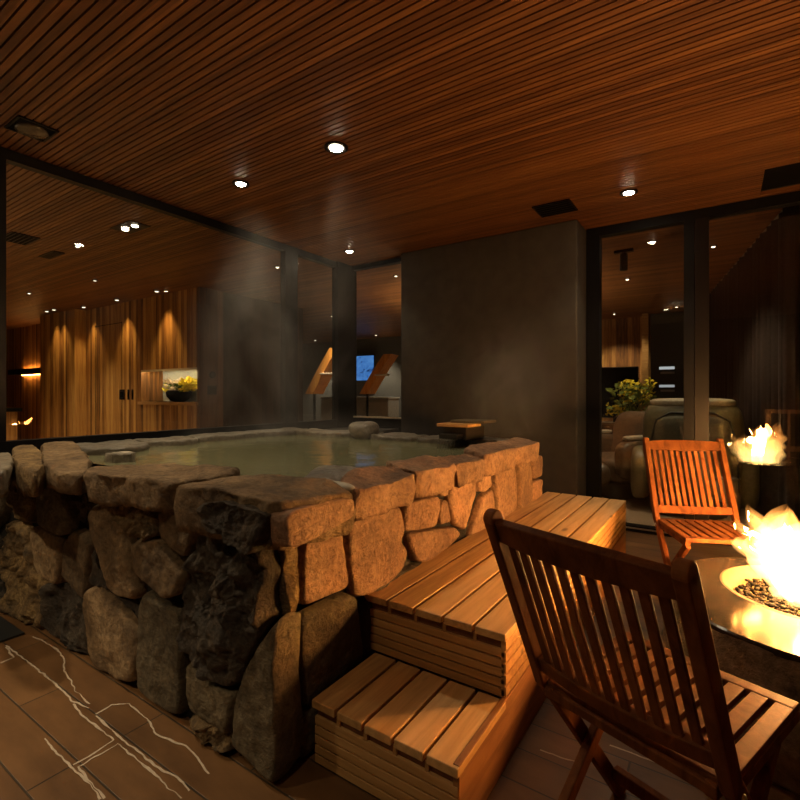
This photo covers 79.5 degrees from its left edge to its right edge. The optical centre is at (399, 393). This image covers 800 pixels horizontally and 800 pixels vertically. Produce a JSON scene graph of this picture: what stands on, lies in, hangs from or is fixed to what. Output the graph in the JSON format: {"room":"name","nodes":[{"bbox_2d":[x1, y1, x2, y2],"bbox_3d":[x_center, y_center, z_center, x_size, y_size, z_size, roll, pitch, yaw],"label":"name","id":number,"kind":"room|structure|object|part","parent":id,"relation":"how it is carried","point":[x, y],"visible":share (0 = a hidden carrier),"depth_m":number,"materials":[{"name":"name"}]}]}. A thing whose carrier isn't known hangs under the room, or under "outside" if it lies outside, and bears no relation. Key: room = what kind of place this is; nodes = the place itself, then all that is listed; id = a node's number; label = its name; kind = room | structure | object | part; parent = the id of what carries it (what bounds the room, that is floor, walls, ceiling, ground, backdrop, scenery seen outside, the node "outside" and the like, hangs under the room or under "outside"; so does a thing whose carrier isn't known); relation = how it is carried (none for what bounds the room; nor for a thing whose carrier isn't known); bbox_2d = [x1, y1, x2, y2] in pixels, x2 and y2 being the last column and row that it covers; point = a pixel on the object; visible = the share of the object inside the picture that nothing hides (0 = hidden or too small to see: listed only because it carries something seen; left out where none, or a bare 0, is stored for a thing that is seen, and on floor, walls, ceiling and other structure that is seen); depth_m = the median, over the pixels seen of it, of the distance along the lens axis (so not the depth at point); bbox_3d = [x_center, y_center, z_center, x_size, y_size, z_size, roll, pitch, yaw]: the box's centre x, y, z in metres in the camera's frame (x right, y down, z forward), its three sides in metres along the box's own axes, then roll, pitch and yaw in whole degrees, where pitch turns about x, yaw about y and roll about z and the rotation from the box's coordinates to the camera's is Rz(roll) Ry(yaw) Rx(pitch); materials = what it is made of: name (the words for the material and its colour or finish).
{"room":"spa","nodes":[
{"label":"spa","id":0,"kind":"room"},
{"bbox_2d":[6,324,39,439],"bbox_3d":[-8.254,-0.153,10.643,3.960,2.646,0.135,0,0,34],"label":"wall","id":1,"kind":"structure","parent":0,"point":[22,343],"depth_m":10.55,"materials":[{"name":"brown wood"}]},
{"bbox_2d":[8,368,39,375],"bbox_3d":[-7.563,-0.468,9.937,2.025,0.130,0.252,0,0,34],"label":"wall shelf","id":2,"kind":"object","parent":1,"relation":"attached to","point":[28,371],"visible":0.48,"depth_m":9.95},
{"bbox_2d":[40,309,85,437],"bbox_3d":[-6.172,-0.152,8.787,1.440,2.643,0.176,0,0,34],"label":"wall","id":3,"kind":"structure","parent":0,"point":[62,334],"depth_m":8.58,"materials":[{"name":"brown wood"}]},
{"bbox_2d":[86,287,222,434],"bbox_3d":[-4.672,-0.152,8.099,4.824,2.644,0.414,0,0,34],"label":"wall","id":4,"kind":"structure","parent":0,"point":[137,345],"depth_m":7.36,"materials":[{"name":"brown wood"}]},
{"bbox_2d":[119,390,124,399],"bbox_3d":[-4.489,0.009,7.761,0.158,0.162,0.016,0,0,34],"label":"switch plate","id":5,"kind":"object","parent":4,"relation":"attached to","point":[121,392],"visible":1,"depth_m":7.75,"materials":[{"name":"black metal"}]},
{"bbox_2d":[137,401,198,405],"bbox_3d":[-3.326,0.140,7.182,1.512,0.045,0.387,0,0,34],"label":"niche shelf","id":6,"kind":"object","parent":4,"relation":"attached to","point":[140,403],"depth_m":7.07,"materials":[{"name":"brown wood"}]},
{"bbox_2d":[162,376,196,401],"bbox_3d":[-3.273,-0.077,7.138,0.804,0.387,0.433,0,0,34],"label":"flower arrangement","id":7,"kind":"object","parent":4,"relation":"on","point":[179,390],"visible":0.99,"depth_m":7.04,"materials":[{"name":"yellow plant"}]},
{"bbox_2d":[207,386,216,394],"bbox_3d":[-2.646,-0.054,6.775,0.016,0.126,0.144,0,0,34],"label":"control panel","id":8,"kind":"object","parent":4,"relation":"attached to","point":[211,390],"visible":1,"depth_m":6.76,"materials":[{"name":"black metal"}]},
{"bbox_2d":[209,371,215,377],"bbox_3d":[-2.640,-0.270,6.782,0.018,0.099,0.099,0,0,34],"label":"thermostat","id":9,"kind":"object","parent":4,"relation":"attached to","point":[212,374],"visible":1,"depth_m":6.77,"materials":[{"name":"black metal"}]},
{"bbox_2d":[166,390,191,401],"bbox_3d":[-3.306,0.032,7.195,0.360,0.171,0.360,0,0,34],"label":"bowl","id":10,"kind":"object","parent":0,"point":[173,395],"depth_m":7.07,"materials":[{"name":"black ceramic"}]},
{"bbox_2d":[11,426,348,455],"bbox_3d":[-2.432,0.765,2.846,0.099,0.810,6.705,0,0,34],"label":"wall","id":11,"kind":"structure","parent":0,"point":[337,426],"depth_m":5.28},
{"bbox_2d":[0,146,356,453],"bbox_3d":[-2.411,-0.556,2.838,0.090,1.832,6.714,0,0,34],"label":"window","id":12,"kind":"structure","parent":11,"relation":"in","point":[344,279],"depth_m":4.72,"materials":[{"name":"black metal"}]},
{"bbox_3d":[-2.425,-1.440,2.841,0.063,0.063,6.705,0,0,34],"label":"head rail","id":13,"kind":"part","parent":12,"relation":"part of","materials":[{"name":"black metal"}]},
{"bbox_3d":[-2.417,0.322,2.837,0.081,0.076,6.705,0,0,34],"label":"rail","id":14,"kind":"part","parent":12,"relation":"part of","materials":[{"name":"black metal"}]},
{"bbox_3d":[-0.633,-0.556,5.493,0.090,1.832,0.324,0,0,34],"label":"corner post","id":15,"kind":"part","parent":12,"relation":"part of","materials":[{"name":"black metal"}]},
{"bbox_2d":[323,427,399,432],"bbox_3d":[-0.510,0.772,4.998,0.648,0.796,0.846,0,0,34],"label":"trim","id":16,"kind":"structure","parent":11,"relation":"attached to","point":[385,430],"depth_m":5.06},
{"bbox_2d":[223,292,301,425],"bbox_3d":[-2.212,-0.152,7.665,0.216,2.644,1.602,0,0,34],"label":"wall","id":17,"kind":"structure","parent":0,"point":[251,326],"depth_m":7.37,"materials":[{"name":"grey concrete"}]},
{"bbox_2d":[302,310,302,420],"bbox_3d":[-2.417,-0.152,8.847,1.620,2.644,0.135,0,0,34],"label":"wall","id":18,"kind":"structure","parent":0,"point":[302,310],"depth_m":8.44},
{"bbox_2d":[379,426,400,431],"bbox_3d":[-0.173,0.767,5.347,0.837,0.806,0.054,0,0,34],"label":"wall","id":19,"kind":"structure","parent":0,"point":[379,426],"depth_m":5.24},
{"bbox_2d":[353,257,400,426],"bbox_3d":[-0.178,-0.556,5.340,0.837,1.832,0.072,0,0,34],"label":"window","id":20,"kind":"structure","parent":19,"relation":"in","point":[381,421],"depth_m":5.33,"materials":[{"name":"black metal"}]},
{"bbox_3d":[-0.178,-1.449,5.340,0.837,0.045,0.072,0,0,34],"label":"head rail","id":21,"kind":"part","parent":20,"relation":"part of","materials":[{"name":"black metal"}]},
{"bbox_3d":[-0.178,0.315,5.340,0.837,0.090,0.072,0,0,34],"label":"rail","id":22,"kind":"part","parent":20,"relation":"part of","materials":[{"name":"black metal"}]},
{"bbox_2d":[0,0,799,343],"bbox_3d":[-2.531,-1.530,6.897,18.000,0.108,13.326,0,0,34],"label":"ceiling","id":23,"kind":"structure","parent":0,"point":[456,119],"depth_m":2.68,"materials":[{"name":"brown wood"}]},
{"bbox_2d":[6,231,40,244],"bbox_3d":[-3.611,-1.480,4.556,0.360,0.027,0.225,0,0,34],"label":"ceiling vent","id":24,"kind":"object","parent":23,"relation":"in","point":[14,237],"visible":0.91,"depth_m":4.55,"materials":[{"name":"black metal"}]},
{"bbox_2d":[4,114,58,142],"bbox_3d":[-2.046,-1.472,2.675,0.202,0.043,0.189,0,0,34],"label":"ceiling lamp","id":25,"kind":"object","parent":23,"relation":"attached to","point":[20,124],"visible":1,"depth_m":2.65,"materials":[{"name":"black metal"}]},
{"bbox_2d":[38,250,64,258],"bbox_3d":[-3.687,-1.480,5.089,0.360,0.027,0.108,0,0,34],"label":"ceiling vent","id":26,"kind":"object","parent":23,"relation":"in","point":[52,254],"visible":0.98,"depth_m":5.07,"materials":[{"name":"black metal"}]},
{"bbox_2d":[110,220,150,233],"bbox_3d":[-2.386,-1.482,4.250,0.342,0.041,0.180,0,0,34],"label":"recessed light","id":27,"kind":"object","parent":23,"relation":"in","point":[130,227],"visible":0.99,"depth_m":4.25,"materials":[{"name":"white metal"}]},
{"bbox_2d":[232,179,249,187],"bbox_3d":[-1.114,-1.482,3.367,0.116,0.041,0.116,0,0,34],"label":"recessed light","id":28,"kind":"object","parent":23,"relation":"in","point":[238,183],"visible":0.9,"depth_m":3.35,"materials":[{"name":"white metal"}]},
{"bbox_2d":[324,141,347,153],"bbox_3d":[-0.381,-1.482,2.876,0.144,0.041,0.144,0,0,34],"label":"recessed light","id":29,"kind":"object","parent":23,"relation":"in","point":[336,147],"visible":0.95,"depth_m":2.86,"materials":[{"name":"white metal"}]},
{"bbox_2d":[344,249,354,252],"bbox_3d":[-0.522,-1.482,4.963,0.116,0.041,0.116,0,0,34],"label":"recessed light","id":30,"kind":"object","parent":23,"relation":"in","point":[346,250],"visible":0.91,"depth_m":4.94,"materials":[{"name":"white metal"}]},
{"bbox_2d":[532,199,577,217],"bbox_3d":[1.229,-1.480,3.818,0.288,0.027,0.261,0,0,34],"label":"ceiling vent","id":31,"kind":"object","parent":23,"relation":"in","point":[566,205],"visible":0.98,"depth_m":3.81,"materials":[{"name":"black metal"}]},
{"bbox_2d":[614,248,633,270],"bbox_3d":[2.293,-1.370,4.931,0.180,0.212,0.076,0,0,34],"label":"ceiling spotlight","id":32,"kind":"object","parent":23,"relation":"attached to","point":[623,253],"visible":1,"depth_m":4.90,"materials":[{"name":"black metal"}]},
{"bbox_2d":[619,189,637,196],"bbox_3d":[1.672,-1.482,3.516,0.123,0.041,0.123,0,0,34],"label":"recessed light","id":33,"kind":"object","parent":23,"relation":"in","point":[628,192],"visible":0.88,"depth_m":3.50,"materials":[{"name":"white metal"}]},
{"bbox_2d":[709,205,799,545],"bbox_3d":[3.753,-0.161,5.334,0.088,2.625,3.838,0,0,25],"label":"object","id":34,"kind":"object","parent":23,"relation":"hanging from","point":[754,309],"visible":0.71,"depth_m":4.15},
{"bbox_3d":[3.751,-1.462,5.336,0.025,0.022,3.837,0,0,25],"label":"rail","id":35,"kind":"part","parent":34,"relation":"part of","materials":[{"name":"brown wood"}]},
{"bbox_2d":[0,497,799,799],"bbox_3d":[-2.533,1.224,6.894,18.000,0.109,13.320,0,0,34],"label":"floor","id":36,"kind":"structure","parent":0,"point":[70,729],"depth_m":1.59,"materials":[{"name":"tile"}]},
{"bbox_2d":[0,616,23,642],"bbox_3d":[-2.783,1.165,1.554,0.720,0.011,2.367,0,0,34],"label":"floor mat","id":37,"kind":"object","parent":36,"relation":"on","point":[8,631],"depth_m":2.35,"materials":[{"name":"black rubber"}]},
{"bbox_2d":[6,407,21,439],"bbox_3d":[-7.802,0.711,9.014,2.025,0.918,0.540,0,0,34],"label":"sideboard","id":38,"kind":"object","parent":36,"relation":"on","point":[11,413],"visible":0.43,"depth_m":8.62,"materials":[{"name":"brown wood"}]},
{"bbox_2d":[0,421,542,782],"bbox_3d":[-0.730,0.697,3.051,2.575,0.947,2.990,0,0,34],"label":"hot tub","id":39,"kind":"object","parent":36,"relation":"on","point":[231,601],"visible":0.93,"depth_m":1.77,"materials":[{"name":"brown stone"}]},
{"bbox_2d":[88,435,468,476],"bbox_3d":[-0.700,0.364,3.112,2.106,0.001,1.980,0,0,34],"label":"water","id":40,"kind":"object","parent":39,"relation":"in","point":[291,455],"visible":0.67,"depth_m":2.95,"materials":[{"name":"green liquid"}]},
{"bbox_2d":[437,419,495,448],"bbox_3d":[0.446,0.278,3.375,0.300,0.183,0.454,0,0,34],"label":"spout","id":41,"kind":"object","parent":39,"relation":"on","point":[458,429],"visible":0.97,"depth_m":3.32,"materials":[{"name":"brown wood"}]},
{"bbox_2d":[305,348,331,420],"bbox_3d":[-1.629,0.135,9.710,1.062,2.070,0.540,0,0,22],"label":"sculpture","id":42,"kind":"object","parent":36,"relation":"on","point":[322,377],"visible":0.58,"depth_m":9.53,"materials":[{"name":"brown wood"}]},
{"bbox_3d":[-1.737,0.576,9.754,0.050,1.188,0.050,0,0,45],"label":"stand post","id":43,"kind":"part","parent":42,"relation":"part of","materials":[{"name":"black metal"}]},
{"bbox_2d":[320,397,399,419],"bbox_3d":[-1.050,0.621,12.183,2.196,1.098,0.486,0,0,34],"label":"base cabinet","id":44,"kind":"object","parent":36,"relation":"on","point":[378,406],"visible":0.38,"depth_m":11.68,"materials":[{"name":"paint"}]},
{"bbox_3d":[-1.769,0.594,12.387,0.684,0.864,0.011,0,0,34],"label":"door","id":45,"kind":"part","parent":44,"relation":"part of","materials":[{"name":"brown wood"}]},
{"bbox_3d":[-1.171,0.594,11.987,0.684,0.864,0.011,0,0,34],"label":"door","id":46,"kind":"part","parent":44,"relation":"part of","materials":[{"name":"brown wood"}]},
{"bbox_3d":[-0.572,0.594,11.586,0.684,0.864,0.011,0,0,34],"label":"door","id":47,"kind":"part","parent":44,"relation":"part of","materials":[{"name":"brown wood"}]},
{"bbox_2d":[360,354,398,415],"bbox_3d":[-0.595,0.171,10.317,1.062,1.998,0.540,0,0,22],"label":"sculpture","id":48,"kind":"object","parent":36,"relation":"on","point":[379,372],"visible":0.87,"depth_m":10.14,"materials":[{"name":"brown wood"}]},
{"bbox_3d":[-0.703,0.576,10.361,0.050,1.188,0.050,0,0,0],"label":"stand post","id":49,"kind":"part","parent":48,"relation":"part of","materials":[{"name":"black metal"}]},
{"bbox_3d":[-0.375,-0.396,9.974,0.324,0.036,0.072,0,0,22],"label":"armrest","id":50,"kind":"part","parent":48,"relation":"part of","materials":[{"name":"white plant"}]},
{"bbox_2d":[312,492,625,799],"bbox_3d":[0.639,0.961,2.468,0.558,0.418,2.603,0,0,34],"label":"wooden steps","id":51,"kind":"structure","parent":36,"relation":"on","point":[390,729],"depth_m":1.57,"materials":[{"name":"brown wood"}]},
{"bbox_3d":[0.866,1.066,2.323,0.019,0.209,2.589,0,0,34],"label":"panel","id":52,"kind":"part","parent":51,"relation":"part of","materials":[{"name":"brown wood"}]},
{"bbox_2d":[401,220,585,495],"bbox_3d":[0.857,-0.152,4.706,1.786,2.644,0.387,0,0,34],"label":"wall pier","id":53,"kind":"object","parent":36,"relation":"on","point":[493,327],"visible":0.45,"depth_m":4.40,"materials":[{"name":"grey concrete"}]},
{"bbox_2d":[586,191,799,555],"bbox_3d":[3.340,-0.151,3.225,3.978,2.642,0.104,0,0,34],"label":"door","id":54,"kind":"structure","parent":53,"relation":"attached to","point":[695,222],"depth_m":3.87,"materials":[{"name":"black metal"}]},
{"bbox_3d":[3.344,-1.433,3.231,3.978,0.076,0.090,0,0,34],"label":"head rail","id":55,"kind":"part","parent":54,"relation":"part of","materials":[{"name":"black metal"}]},
{"bbox_2d":[602,421,614,433],"bbox_3d":[3.758,0.837,8.639,1.350,0.666,0.486,0,0,34],"label":"media console","id":56,"kind":"object","parent":36,"relation":"on","point":[608,425],"visible":0.09,"depth_m":8.45},
{"bbox_2d":[602,366,638,421],"bbox_3d":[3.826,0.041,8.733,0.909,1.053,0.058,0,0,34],"label":"television","id":57,"kind":"object","parent":56,"relation":"on","point":[610,376],"visible":0.28,"depth_m":8.68,"materials":[{"name":"black glass"}]},
{"bbox_2d":[602,411,649,499],"bbox_3d":[2.506,0.690,5.595,1.343,0.961,1.026,0,0,-22],"label":"recliner","id":58,"kind":"object","parent":36,"relation":"on","point":[627,433],"visible":0.43,"depth_m":5.25,"materials":[{"name":"brown leather"}]},
{"bbox_3d":[2.388,0.702,5.993,0.864,0.432,0.198,0,0,-22],"label":"armrest","id":59,"kind":"part","parent":58,"relation":"part of","materials":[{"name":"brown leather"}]},
{"bbox_3d":[2.542,0.846,5.609,0.756,0.288,0.720,0,0,-22],"label":"seat","id":60,"kind":"part","parent":58,"relation":"part of","materials":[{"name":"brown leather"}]},
{"bbox_3d":[2.901,0.576,5.801,0.455,0.734,0.720,0,0,-22],"label":"backrest","id":61,"kind":"part","parent":58,"relation":"part of","materials":[{"name":"brown leather"}]},
{"bbox_3d":[2.696,0.702,5.225,0.864,0.432,0.198,0,0,-22],"label":"armrest","id":62,"kind":"part","parent":58,"relation":"part of","materials":[{"name":"brown leather"}]},
{"bbox_2d":[483,508,799,799],"bbox_3d":[0.553,0.722,1.093,0.599,0.919,0.446,0,0,-36],"label":"folding chair","id":63,"kind":"object","parent":36,"relation":"on","point":[621,686],"visible":1,"depth_m":0.97,"materials":[{"name":"brown wood"}]},
{"bbox_3d":[0.475,0.961,1.254,0.467,0.441,0.023,0,0,-36],"label":"leg","id":64,"kind":"part","parent":63,"relation":"part of","materials":[{"name":"brown wood"}]},
{"bbox_3d":[0.334,0.311,0.934,0.058,0.067,0.389,0,0,-36],"label":"rail","id":65,"kind":"part","parent":63,"relation":"part of","materials":[{"name":"brown wood"}]},
{"bbox_3d":[0.514,0.732,1.285,0.374,0.030,0.022,0,0,-36],"label":"seat rail","id":66,"kind":"part","parent":63,"relation":"part of","materials":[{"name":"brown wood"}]},
{"bbox_3d":[0.457,0.662,1.023,0.049,0.052,0.389,0,0,-36],"label":"rail","id":67,"kind":"part","parent":63,"relation":"part of","materials":[{"name":"brown wood"}]},
{"bbox_3d":[0.476,0.731,1.037,0.025,0.022,0.378,0,0,-36],"label":"cross rail","id":68,"kind":"part","parent":63,"relation":"part of","materials":[{"name":"brown wood"}]},
{"bbox_3d":[0.636,0.717,1.153,0.396,0.022,0.410,0,0,-36],"label":"seat frame","id":69,"kind":"part","parent":63,"relation":"part of","materials":[{"name":"brown wood"}]},
{"bbox_3d":[0.724,0.732,0.996,0.374,0.030,0.022,0,0,-36],"label":"seat rail","id":70,"kind":"part","parent":63,"relation":"part of","materials":[{"name":"brown wood"}]},
{"bbox_3d":[0.683,0.961,0.969,0.467,0.441,0.023,0,0,-36],"label":"leg","id":71,"kind":"part","parent":63,"relation":"part of","materials":[{"name":"brown wood"}]},
{"bbox_3d":[0.777,0.738,1.010,0.331,0.024,0.016,0,0,-36],"label":"seat","id":72,"kind":"part","parent":63,"relation":"part of","materials":[{"name":"brown wood"}]},
{"bbox_2d":[651,312,683,399],"bbox_3d":[4.657,-0.068,7.870,0.927,2.475,0.639,0,0,34],"label":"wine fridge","id":73,"kind":"object","parent":36,"relation":"on","point":[667,329],"visible":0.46,"depth_m":7.73,"materials":[{"name":"black metal"}]},
{"bbox_2d":[631,398,759,519],"bbox_3d":[2.972,0.605,4.915,1.080,1.130,0.981,0,0,30],"label":"recliner","id":74,"kind":"object","parent":36,"relation":"on","point":[663,419],"visible":0.52,"depth_m":4.47,"materials":[{"name":"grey leather"}]},
{"bbox_3d":[2.594,0.810,5.160,0.180,0.540,0.864,0,0,30],"label":"armrest","id":75,"kind":"part","parent":74,"relation":"part of","materials":[{"name":"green leather"}]},
{"bbox_3d":[2.779,0.576,4.584,0.648,0.756,0.144,0,0,30],"label":"panel","id":76,"kind":"part","parent":74,"relation":"part of","materials":[{"name":"brown wood"}]},
{"bbox_3d":[2.870,0.522,4.740,0.846,0.936,0.468,0,0,30],"label":"backrest","id":77,"kind":"part","parent":74,"relation":"part of","materials":[{"name":"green leather"}]},
{"bbox_3d":[3.372,0.810,4.708,0.180,0.540,0.864,0,0,30],"label":"armrest","id":78,"kind":"part","parent":74,"relation":"part of","materials":[{"name":"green leather"}]},
{"bbox_2d":[643,437,778,565],"bbox_3d":[1.651,0.722,2.619,0.446,0.919,0.599,0,0,9],"label":"folding chair","id":79,"kind":"object","parent":36,"relation":"on","point":[686,532],"visible":0.87,"depth_m":2.75,"materials":[{"name":"brown wood"}]},
{"bbox_3d":[1.434,0.738,2.521,0.016,0.024,0.331,0,0,9],"label":"seat","id":80,"kind":"part","parent":79,"relation":"part of","materials":[{"name":"brown wood"}]},
{"bbox_3d":[1.472,0.961,2.617,0.023,0.441,0.467,0,0,9],"label":"leg","id":81,"kind":"part","parent":79,"relation":"part of","materials":[{"name":"brown wood"}]},
{"bbox_3d":[1.695,0.311,2.886,0.389,0.067,0.058,0,0,9],"label":"rail","id":82,"kind":"part","parent":79,"relation":"part of","materials":[{"name":"brown wood"}]},
{"bbox_3d":[1.670,0.662,2.737,0.389,0.052,0.049,0,0,9],"label":"rail","id":83,"kind":"part","parent":79,"relation":"part of","materials":[{"name":"brown wood"}]},
{"bbox_3d":[1.634,0.717,2.519,0.410,0.022,0.396,0,0,9],"label":"seat frame","id":84,"kind":"part","parent":79,"relation":"part of","materials":[{"name":"brown wood"}]},
{"bbox_3d":[1.819,0.961,2.559,0.023,0.441,0.467,0,0,9],"label":"leg","id":85,"kind":"part","parent":79,"relation":"part of","materials":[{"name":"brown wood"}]},
{"bbox_3d":[1.824,0.738,2.456,0.016,0.024,0.331,0,0,9],"label":"seat","id":86,"kind":"part","parent":79,"relation":"part of","materials":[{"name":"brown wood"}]},
{"bbox_2d":[712,476,740,520],"bbox_3d":[3.019,0.961,4.477,0.256,0.418,0.256,0,0,34],"label":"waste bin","id":87,"kind":"object","parent":36,"relation":"on","point":[734,479],"visible":0.25,"depth_m":4.37,"materials":[{"name":"black metal"}]},
{"bbox_3d":[3.019,0.767,4.477,0.256,0.032,0.256,0,0,34],"label":"lid","id":88,"kind":"part","parent":87,"relation":"part of","materials":[{"name":"black metal"}]},
{"bbox_2d":[663,558,799,795],"bbox_3d":[1.520,0.957,1.687,1.056,0.427,1.049,0,0,34],"label":"fire pit","id":89,"kind":"object","parent":36,"relation":"on","point":[758,644],"visible":0.57,"depth_m":1.52,"materials":[{"name":"stone"}]},
{"bbox_2d":[719,565,799,618],"bbox_3d":[1.558,0.783,1.794,0.612,0.080,0.612,0,0,34],"label":"bowl","id":90,"kind":"object","parent":89,"relation":"on","point":[730,576],"depth_m":1.99,"materials":[{"name":"ceramic"}]},
{"bbox_2d":[735,577,799,616],"bbox_3d":[1.559,0.786,1.797,0.509,0.040,0.492,0,0,21],"label":"gravel","id":91,"kind":"object","parent":89,"relation":"in","point":[776,601],"visible":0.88,"depth_m":1.89,"materials":[{"name":"brown gravel"}]},
{"bbox_3d":[3.118,0.873,6.469,0.486,0.594,0.486,0,0,34],"label":"side table","id":92,"kind":"object","parent":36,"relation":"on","visible":0},
{"bbox_2d":[605,377,658,416],"bbox_3d":[3.133,0.174,6.468,0.629,0.804,0.633,0,0,-35],"label":"potted plant","id":93,"kind":"object","parent":92,"relation":"on","point":[636,393],"visible":0.84,"depth_m":6.39,"materials":[{"name":"plant"}]},
{"bbox_2d":[303,316,641,420],"bbox_3d":[0.647,-0.153,11.887,11.250,2.646,0.135,0,0,34],"label":"wall","id":94,"kind":"structure","parent":0,"point":[313,353],"depth_m":12.33,"materials":[{"name":"grey paint"}]},
{"bbox_2d":[357,355,374,380],"bbox_3d":[-0.929,-0.684,12.720,0.648,0.684,0.052,0,0,34],"label":"television","id":95,"kind":"object","parent":94,"relation":"attached to","point":[365,363],"visible":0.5,"depth_m":12.70,"materials":[{"name":"blue glass"}]},
{"bbox_2d":[642,313,650,410],"bbox_3d":[4.585,-0.152,8.952,0.108,2.644,0.360,0,0,34],"label":"trim","id":96,"kind":"structure","parent":94,"relation":"attached to","point":[646,318],"depth_m":8.81,"materials":[{"name":"brown wood"}]}
]}

